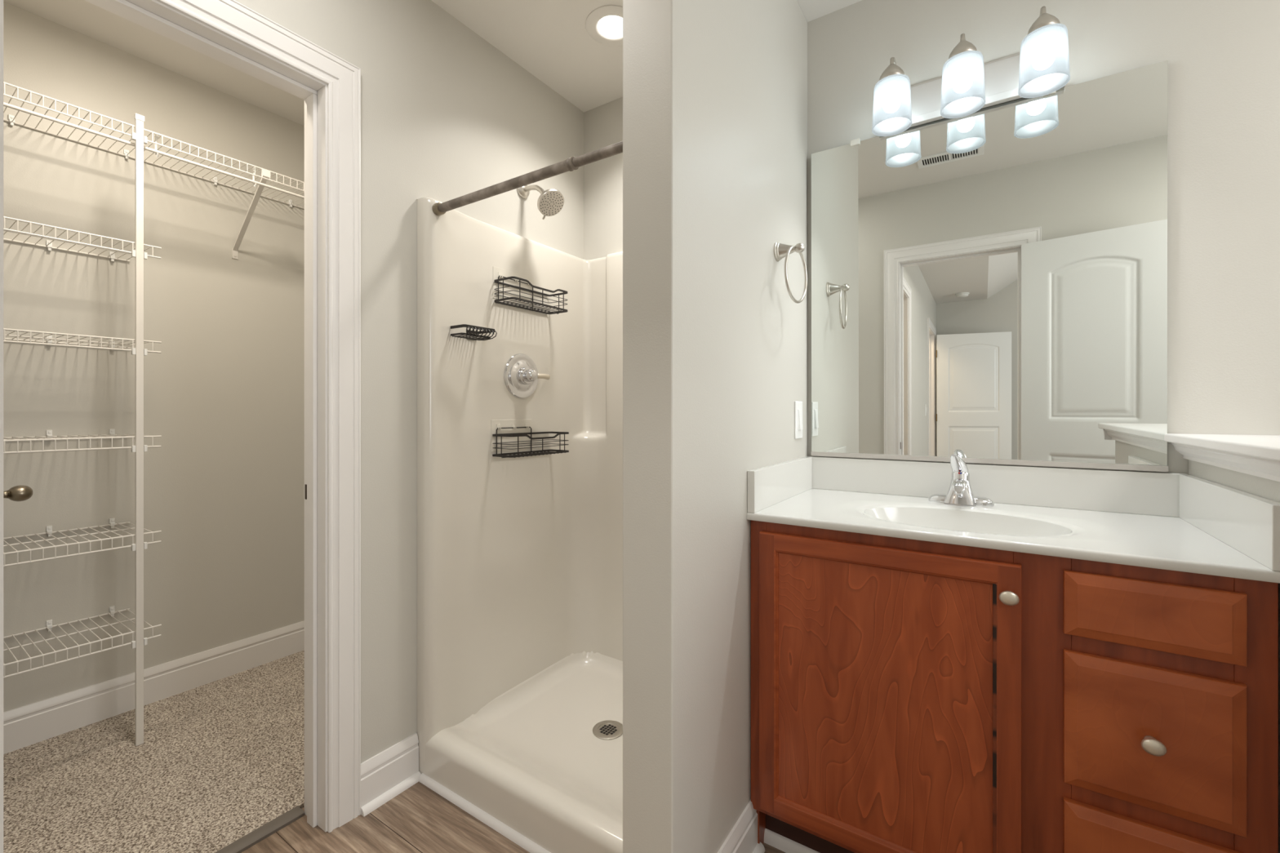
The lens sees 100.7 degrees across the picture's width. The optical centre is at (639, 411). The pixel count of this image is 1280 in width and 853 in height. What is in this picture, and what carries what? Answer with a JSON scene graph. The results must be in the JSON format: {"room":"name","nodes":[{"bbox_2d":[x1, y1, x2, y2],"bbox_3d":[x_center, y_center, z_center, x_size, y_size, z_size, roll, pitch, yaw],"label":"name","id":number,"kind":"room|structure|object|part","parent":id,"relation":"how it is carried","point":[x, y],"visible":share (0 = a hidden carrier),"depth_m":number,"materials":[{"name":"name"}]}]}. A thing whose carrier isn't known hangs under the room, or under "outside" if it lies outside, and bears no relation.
{"room":"bathroom","nodes":[
{"label":"bathroom","id":0,"kind":"room"},
{"bbox_2d":[3,485,32,501],"bbox_3d":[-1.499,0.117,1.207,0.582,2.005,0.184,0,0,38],"label":"door knob","id":1,"kind":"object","parent":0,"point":[17,493],"depth_m":1.39,"materials":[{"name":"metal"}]},
{"bbox_2d":[3,0,304,711],"bbox_3d":[-1.946,-0.160,2.102,0.120,2.600,2.750,0,0,34],"label":"wall","id":2,"kind":"structure","parent":0,"point":[224,393],"depth_m":2.05,"materials":[{"name":"grey paint"}]},
{"bbox_2d":[3,605,161,678],"bbox_3d":[-1.997,0.753,1.637,0.311,0.060,0.718,0,0,34],"label":"wire shelf","id":3,"kind":"object","parent":2,"relation":"attached to","point":[112,609],"visible":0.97,"depth_m":1.75,"materials":[{"name":"white metal"}]},
{"bbox_2d":[3,518,161,567],"bbox_3d":[-1.997,0.426,1.637,0.311,0.060,0.718,0,0,34],"label":"wire shelf","id":4,"kind":"object","parent":2,"relation":"attached to","point":[112,521],"visible":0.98,"depth_m":1.75,"materials":[{"name":"white metal"}]},
{"bbox_2d":[3,216,161,262],"bbox_3d":[-1.997,-0.563,1.637,0.311,0.060,0.718,0,0,34],"label":"wire shelf","id":5,"kind":"object","parent":2,"relation":"attached to","point":[49,243],"visible":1,"depth_m":1.75,"materials":[{"name":"white metal"}]},
{"bbox_2d":[3,328,161,353],"bbox_3d":[-1.997,-0.234,1.637,0.311,0.060,0.718,0,0,34],"label":"wire shelf","id":6,"kind":"object","parent":2,"relation":"attached to","point":[49,342],"visible":0.96,"depth_m":1.74,"materials":[{"name":"white metal"}]},
{"bbox_2d":[3,428,161,453],"bbox_3d":[-1.997,0.094,1.637,0.311,0.060,0.718,0,0,34],"label":"wire shelf","id":7,"kind":"object","parent":2,"relation":"attached to","point":[49,437],"visible":0.98,"depth_m":1.73,"materials":[{"name":"white metal"}]},
{"bbox_2d":[3,621,304,754],"bbox_3d":[-1.890,1.061,2.065,0.014,0.134,2.510,0,0,34],"label":"baseboard","id":8,"kind":"structure","parent":2,"relation":"attached to","point":[33,723],"depth_m":2.04,"materials":[{"name":"white paint"}]},
{"bbox_2d":[3,81,304,259],"bbox_3d":[-1.735,-0.824,2.030,0.313,0.328,2.364,0,0,34],"label":"wire shelf","id":9,"kind":"object","parent":2,"relation":"attached to","point":[265,174],"visible":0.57,"depth_m":1.93,"materials":[{"name":"white metal"}]},
{"bbox_3d":[-1.621,-0.907,1.947,0.011,0.011,2.350,0,0,34],"label":"hanging rod","id":10,"kind":"part","parent":9,"relation":"part of","materials":[{"name":"white plastic"}]},
{"bbox_2d":[3,0,304,125],"bbox_3d":[-1.511,-1.408,1.813,1.277,0.100,2.750,0,0,34],"label":"ceiling","id":11,"kind":"structure","parent":0,"point":[84,17],"depth_m":2.01,"materials":[{"name":"white paint"}]},
{"bbox_2d":[3,650,785,852],"bbox_3d":[-0.928,1.164,-0.674,5.000,0.072,6.250,0,0,34],"label":"floor","id":12,"kind":"structure","parent":0,"point":[217,762],"depth_m":1.58,"materials":[{"name":"carpet"}]},
{"bbox_2d":[131,113,147,746],"bbox_3d":[-1.697,0.061,1.798,0.018,2.133,0.038,0,0,34],"label":"pole","id":13,"kind":"object","parent":12,"relation":"on","point":[139,351],"visible":1,"depth_m":1.79,"materials":[{"name":"white painted metal"},{"name":"white plastic"}]},
{"bbox_2d":[215,805,304,852],"bbox_3d":[-1.125,1.133,1.264,0.038,0.013,0.584,0,0,34],"label":"threshold strip","id":14,"kind":"object","parent":12,"relation":"on","point":[256,836],"visible":1,"depth_m":1.43,"materials":[{"name":"brown wood"}]},
{"bbox_2d":[417,197,622,852],"bbox_3d":[-0.116,0.237,1.765,0.860,1.806,0.818,0,0,34],"label":"shower stall","id":15,"kind":"object","parent":12,"relation":"on","point":[520,559],"visible":0.63,"depth_m":1.85,"materials":[{"name":"beige plastic"}]},
{"bbox_2d":[450,324,497,340],"bbox_3d":[-0.549,-0.271,1.742,0.108,0.061,0.128,0,0,34],"label":"rack","id":16,"kind":"object","parent":15,"relation":"attached to","point":[468,332],"visible":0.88,"depth_m":1.72,"materials":[{"name":"black metal"}]},
{"bbox_3d":[-0.561,-0.247,1.744,0.081,0.006,0.118,0,0,34],"label":"frame","id":17,"kind":"part","parent":16,"relation":"part of","materials":[{"name":"black metal"}]},
{"bbox_2d":[418,773,551,852],"bbox_3d":[-0.333,1.131,1.411,0.831,0.018,0.014,0,0,34],"label":"trim","id":18,"kind":"structure","parent":15,"relation":"attached to","point":[524,842],"depth_m":1.48,"materials":[{"name":"white paint"}]},
{"bbox_2d":[431,141,622,215],"bbox_3d":[-0.322,-0.630,1.447,0.748,0.037,0.037,0,0,34],"label":"shower curtain rod","id":19,"kind":"object","parent":15,"relation":"attached to","point":[571,163],"visible":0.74,"depth_m":1.42,"materials":[{"name":"metal"}]},
{"bbox_2d":[504,353,550,398],"bbox_3d":[-0.414,-0.134,1.973,0.077,0.169,0.169,0,0,34],"label":"shower valve","id":20,"kind":"object","parent":15,"relation":"attached to","point":[522,375],"visible":1,"depth_m":1.96,"materials":[{"name":"silver metal"}]},
{"bbox_3d":[-0.370,-0.133,1.996,0.024,0.024,0.075,0,0,41],"label":"lever","id":21,"kind":"part","parent":20,"relation":"part of","materials":[{"name":"metal"}]},
{"bbox_2d":[491,419,568,457],"bbox_3d":[-0.400,0.095,1.967,0.108,0.132,0.303,0,0,34],"label":"basket","id":22,"kind":"object","parent":15,"relation":"attached to","point":[506,434],"visible":1,"depth_m":1.95,"materials":[{"name":"black metal"}]},
{"bbox_2d":[493,266,567,314],"bbox_3d":[-0.399,-0.450,1.968,0.108,0.132,0.288,0,0,34],"label":"basket","id":23,"kind":"object","parent":15,"relation":"attached to","point":[514,288],"visible":1,"depth_m":1.95,"materials":[{"name":"black metal"}]},
{"bbox_2d":[751,520,1278,852],"bbox_3d":[0.793,0.708,1.312,0.909,0.864,0.565,0,0,34],"label":"vanity cabinet","id":24,"kind":"object","parent":12,"relation":"on","point":[908,695],"visible":0.94,"depth_m":1.06,"materials":[{"name":"brown wood"}]},
{"bbox_2d":[764,828,819,852],"bbox_3d":[0.701,1.125,1.162,0.897,0.030,0.012,0,0,34],"label":"trim","id":25,"kind":"structure","parent":24,"relation":"attached to","point":[780,842],"depth_m":1.38,"materials":[{"name":"white paint"}]},
{"bbox_3d":[0.531,0.652,1.199,0.442,0.603,0.010,0,0,34],"label":"door panel","id":26,"kind":"part","parent":24,"relation":"part of","materials":[{"name":"brown wood"}]},
{"bbox_3d":[0.529,0.652,1.195,0.537,0.698,0.019,0,0,34],"label":"door","id":27,"kind":"part","parent":24,"relation":"part of","materials":[{"name":"brown wood"}]},
{"bbox_3d":[0.722,0.363,1.038,0.033,0.028,0.030,0,0,34],"label":"knob","id":28,"kind":"part","parent":24,"relation":"part of","materials":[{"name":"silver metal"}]},
{"bbox_2d":[746,456,1279,583],"bbox_3d":[0.804,0.273,1.323,0.919,0.246,0.538,0,0,34],"label":"countertop","id":29,"kind":"structure","parent":24,"relation":"on","point":[1185,522],"depth_m":1.32,"materials":[{"name":"white stone"}]},
{"bbox_2d":[928,454,994,506],"bbox_3d":[0.878,0.187,1.456,0.158,0.139,0.136,0,0,34],"label":"faucet","id":30,"kind":"object","parent":29,"relation":"on","point":[960,491],"visible":1,"depth_m":1.46,"materials":[{"name":"silver metal"}]},
{"bbox_3d":[0.890,0.151,1.478,0.043,0.066,0.058,0,0,34],"label":"lever handle","id":31,"kind":"part","parent":30,"relation":"part of","materials":[{"name":"silver metal"}]},
{"bbox_3d":[0.867,0.203,1.440,0.038,0.040,0.097,0,0,34],"label":"spout","id":32,"kind":"part","parent":30,"relation":"part of","materials":[{"name":"silver metal"}]},
{"bbox_3d":[0.900,0.246,1.489,0.158,0.022,0.058,0,0,34],"label":"plate","id":33,"kind":"part","parent":30,"relation":"part of","materials":[{"name":"silver metal"}]},
{"bbox_3d":[0.906,0.867,0.944,0.238,0.256,0.019,0,0,34],"label":"drawer","id":34,"kind":"part","parent":24,"relation":"part of","materials":[{"name":"brown wood"}]},
{"bbox_3d":[0.893,0.581,0.924,0.033,0.028,0.030,0,0,34],"label":"knob","id":35,"kind":"part","parent":24,"relation":"part of","materials":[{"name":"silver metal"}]},
{"bbox_3d":[0.906,0.581,0.944,0.238,0.251,0.019,0,0,34],"label":"drawer","id":36,"kind":"part","parent":24,"relation":"part of","materials":[{"name":"brown wood"}]},
{"bbox_3d":[0.906,0.363,0.944,0.238,0.120,0.019,0,0,34],"label":"drawer","id":37,"kind":"part","parent":24,"relation":"part of","materials":[{"name":"brown wood"}]},
{"bbox_2d":[235,0,583,763],"bbox_3d":[-1.934,-0.160,-0.087,0.120,2.600,6.116,0,0,34],"label":"wall","id":38,"kind":"structure","parent":0,"point":[446,115],"depth_m":1.62,"materials":[{"name":"grey paint"}]},
{"bbox_2d":[84,0,360,832],"bbox_3d":[-1.057,0.085,1.220,0.136,2.111,0.764,0,0,34],"label":"door frame","id":39,"kind":"structure","parent":38,"relation":"attached to","point":[231,18],"depth_m":1.45,"materials":[{"name":"white paint"}]},
{"bbox_3d":[-0.934,0.226,1.490,0.026,0.042,0.003,0,0,34],"label":"strike plate","id":40,"kind":"part","parent":39,"relation":"part of","materials":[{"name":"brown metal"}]},
{"bbox_2d":[360,733,421,817],"bbox_3d":[-0.739,1.073,1.576,0.032,0.134,0.183,0,0,34],"label":"baseboard","id":41,"kind":"structure","parent":38,"relation":"attached to","point":[394,770],"depth_m":1.57,"materials":[{"name":"white paint"}]},
{"bbox_3d":[-0.739,1.131,1.576,0.032,0.019,0.183,0,0,34],"label":"shoe moulding","id":42,"kind":"part","parent":41,"relation":"part of","materials":[{"name":"white paint"}]},
{"bbox_2d":[516,184,564,219],"bbox_3d":[-0.375,-0.799,1.976,0.197,0.165,0.103,0,0,34],"label":"shower head","id":43,"kind":"object","parent":38,"relation":"attached to","point":[550,202],"visible":0.97,"depth_m":1.95,"materials":[{"name":"silver metal"}]},
{"bbox_3d":[-0.397,-0.831,2.000,0.113,0.058,0.021,0,0,34],"label":"arm","id":44,"kind":"part","parent":43,"relation":"part of","materials":[{"name":"silver metal"}]},
{"bbox_2d":[431,0,861,111],"bbox_3d":[0.790,-1.374,0.650,3.603,0.100,1.874,0,0,34],"label":"ceiling","id":45,"kind":"structure","parent":0,"point":[550,39],"depth_m":1.87,"materials":[{"name":"white paint"}]},
{"bbox_2d":[585,4,622,45],"bbox_3d":[-0.092,-1.320,1.819,0.189,0.008,0.189,0,0,34],"label":"recessed light","id":46,"kind":"object","parent":45,"relation":"in","point":[609,30],"visible":0.7,"depth_m":1.81,"materials":[{"name":"white paint"}]},
{"bbox_2d":[622,0,807,852],"bbox_3d":[0.279,-0.092,1.445,0.152,2.464,0.916,0,0,34],"label":"wall","id":47,"kind":"structure","parent":0,"point":[715,91],"depth_m":1.14,"materials":[{"name":"grey paint"}]},
{"bbox_3d":[0.194,1.131,1.207,0.032,0.019,0.425,0,0,34],"label":"shoe moulding","id":48,"kind":"part","parent":47,"relation":"part of","materials":[{"name":"white paint"}]},
{"bbox_2d":[773,241,807,303],"bbox_3d":[0.431,-0.401,1.520,0.080,0.183,0.161,0,0,34],"label":"towel ring","id":49,"kind":"object","parent":47,"relation":"attached to","point":[781,251],"visible":1,"depth_m":1.51,"materials":[{"name":"silver metal"}]},
{"bbox_2d":[794,400,803,439],"bbox_3d":[0.513,0.026,1.705,0.012,0.120,0.072,0,0,34],"label":"light switch","id":50,"kind":"object","parent":47,"relation":"attached to","point":[798,428],"visible":1,"depth_m":1.69,"materials":[{"name":"white plastic"}]},
{"bbox_3d":[0.513,0.026,1.706,0.004,0.067,0.034,0,0,34],"label":"rocker frame","id":51,"kind":"part","parent":50,"relation":"part of","materials":[{"name":"white plastic"}]},
{"bbox_2d":[583,0,1279,474],"bbox_3d":[1.286,-0.160,1.398,3.603,2.600,0.120,0,0,34],"label":"wall","id":52,"kind":"structure","parent":0,"point":[1222,56],"depth_m":1.29,"materials":[{"name":"grey paint"}]},
{"bbox_2d":[871,5,1070,136],"bbox_3d":[0.895,-0.929,1.469,0.458,0.215,0.193,0,0,34],"label":"vanity light","id":53,"kind":"object","parent":52,"relation":"attached to","point":[966,85],"visible":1,"depth_m":1.44,"materials":[{"name":"white glass"}]},
{"bbox_3d":[0.726,-0.885,1.529,0.105,0.128,0.105,0,0,34],"label":"lamp shade","id":54,"kind":"part","parent":53,"relation":"part of","materials":[{"name":"white glass"}]},
{"bbox_3d":[0.757,-0.991,1.576,0.012,0.091,0.125,0,0,34],"label":"arm","id":55,"kind":"part","parent":53,"relation":"part of","materials":[{"name":"silver metal"}]},
{"bbox_3d":[0.871,-0.885,1.432,0.105,0.128,0.105,0,0,34],"label":"lamp shade","id":56,"kind":"part","parent":53,"relation":"part of","materials":[{"name":"white glass"}]},
{"bbox_3d":[0.902,-0.991,1.480,0.012,0.091,0.125,0,0,34],"label":"arm","id":57,"kind":"part","parent":53,"relation":"part of","materials":[{"name":"silver metal"}]},
{"bbox_3d":[1.048,-0.991,1.383,0.012,0.091,0.125,0,0,34],"label":"arm","id":58,"kind":"part","parent":53,"relation":"part of","materials":[{"name":"silver metal"}]},
{"bbox_3d":[1.016,-0.885,1.336,0.105,0.128,0.105,0,0,34],"label":"lamp shade","id":59,"kind":"part","parent":53,"relation":"part of","materials":[{"name":"white glass"}]},
{"bbox_2d":[810,60,1168,471],"bbox_3d":[0.937,-0.361,1.543,0.864,1.020,0.024,0,0,34],"label":"wall mirror","id":60,"kind":"object","parent":52,"relation":"attached to","point":[989,284],"visible":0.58,"depth_m":1.48,"materials":[{"name":"silver glass"}]},
{"bbox_2d":[810,456,1187,517],"bbox_3d":[0.947,0.204,1.538,0.919,0.108,0.020,0,0,34],"label":"backsplash","id":61,"kind":"structure","parent":52,"relation":"attached to","point":[1134,492],"depth_m":1.46,"materials":[{"name":"white stone"}]},
{"bbox_2d":[1188,459,1279,852],"bbox_3d":[1.142,0.607,0.899,0.112,1.066,0.871,0,0,34],"label":"wall","id":62,"kind":"structure","parent":0,"point":[1268,489],"depth_m":0.98,"materials":[{"name":"grey paint"}]},
{"bbox_2d":[1164,433,1279,461],"bbox_3d":[1.130,0.064,0.881,0.200,0.020,0.915,0,0,34],"label":"cap","id":63,"kind":"object","parent":62,"relation":"on","point":[1264,446],"visible":1,"depth_m":1.00,"materials":[{"name":"white paint"}]},
{"bbox_2d":[1170,442,1279,481],"bbox_3d":[1.133,0.095,0.886,0.172,0.042,0.901,0,0,34],"label":"cove","id":64,"kind":"object","parent":62,"relation":"attached to","point":[1267,468],"visible":0.62,"depth_m":1.00,"materials":[{"name":"white paint"}]},
{"bbox_3d":[0.656,-0.760,-0.455,4.603,3.800,0.117,0,0,34],"label":"wall","id":65,"kind":"structure","parent":0,"visible":0},
{"bbox_2d":[0,0,3,852],"bbox_3d":[-0.096,0.085,0.121,0.773,2.111,0.011,0,0,34],"label":"door frame","id":66,"kind":"structure","parent":65,"relation":"attached to","point":[1,1],"depth_m":0.29,"materials":[{"name":"white paint"}]}
]}

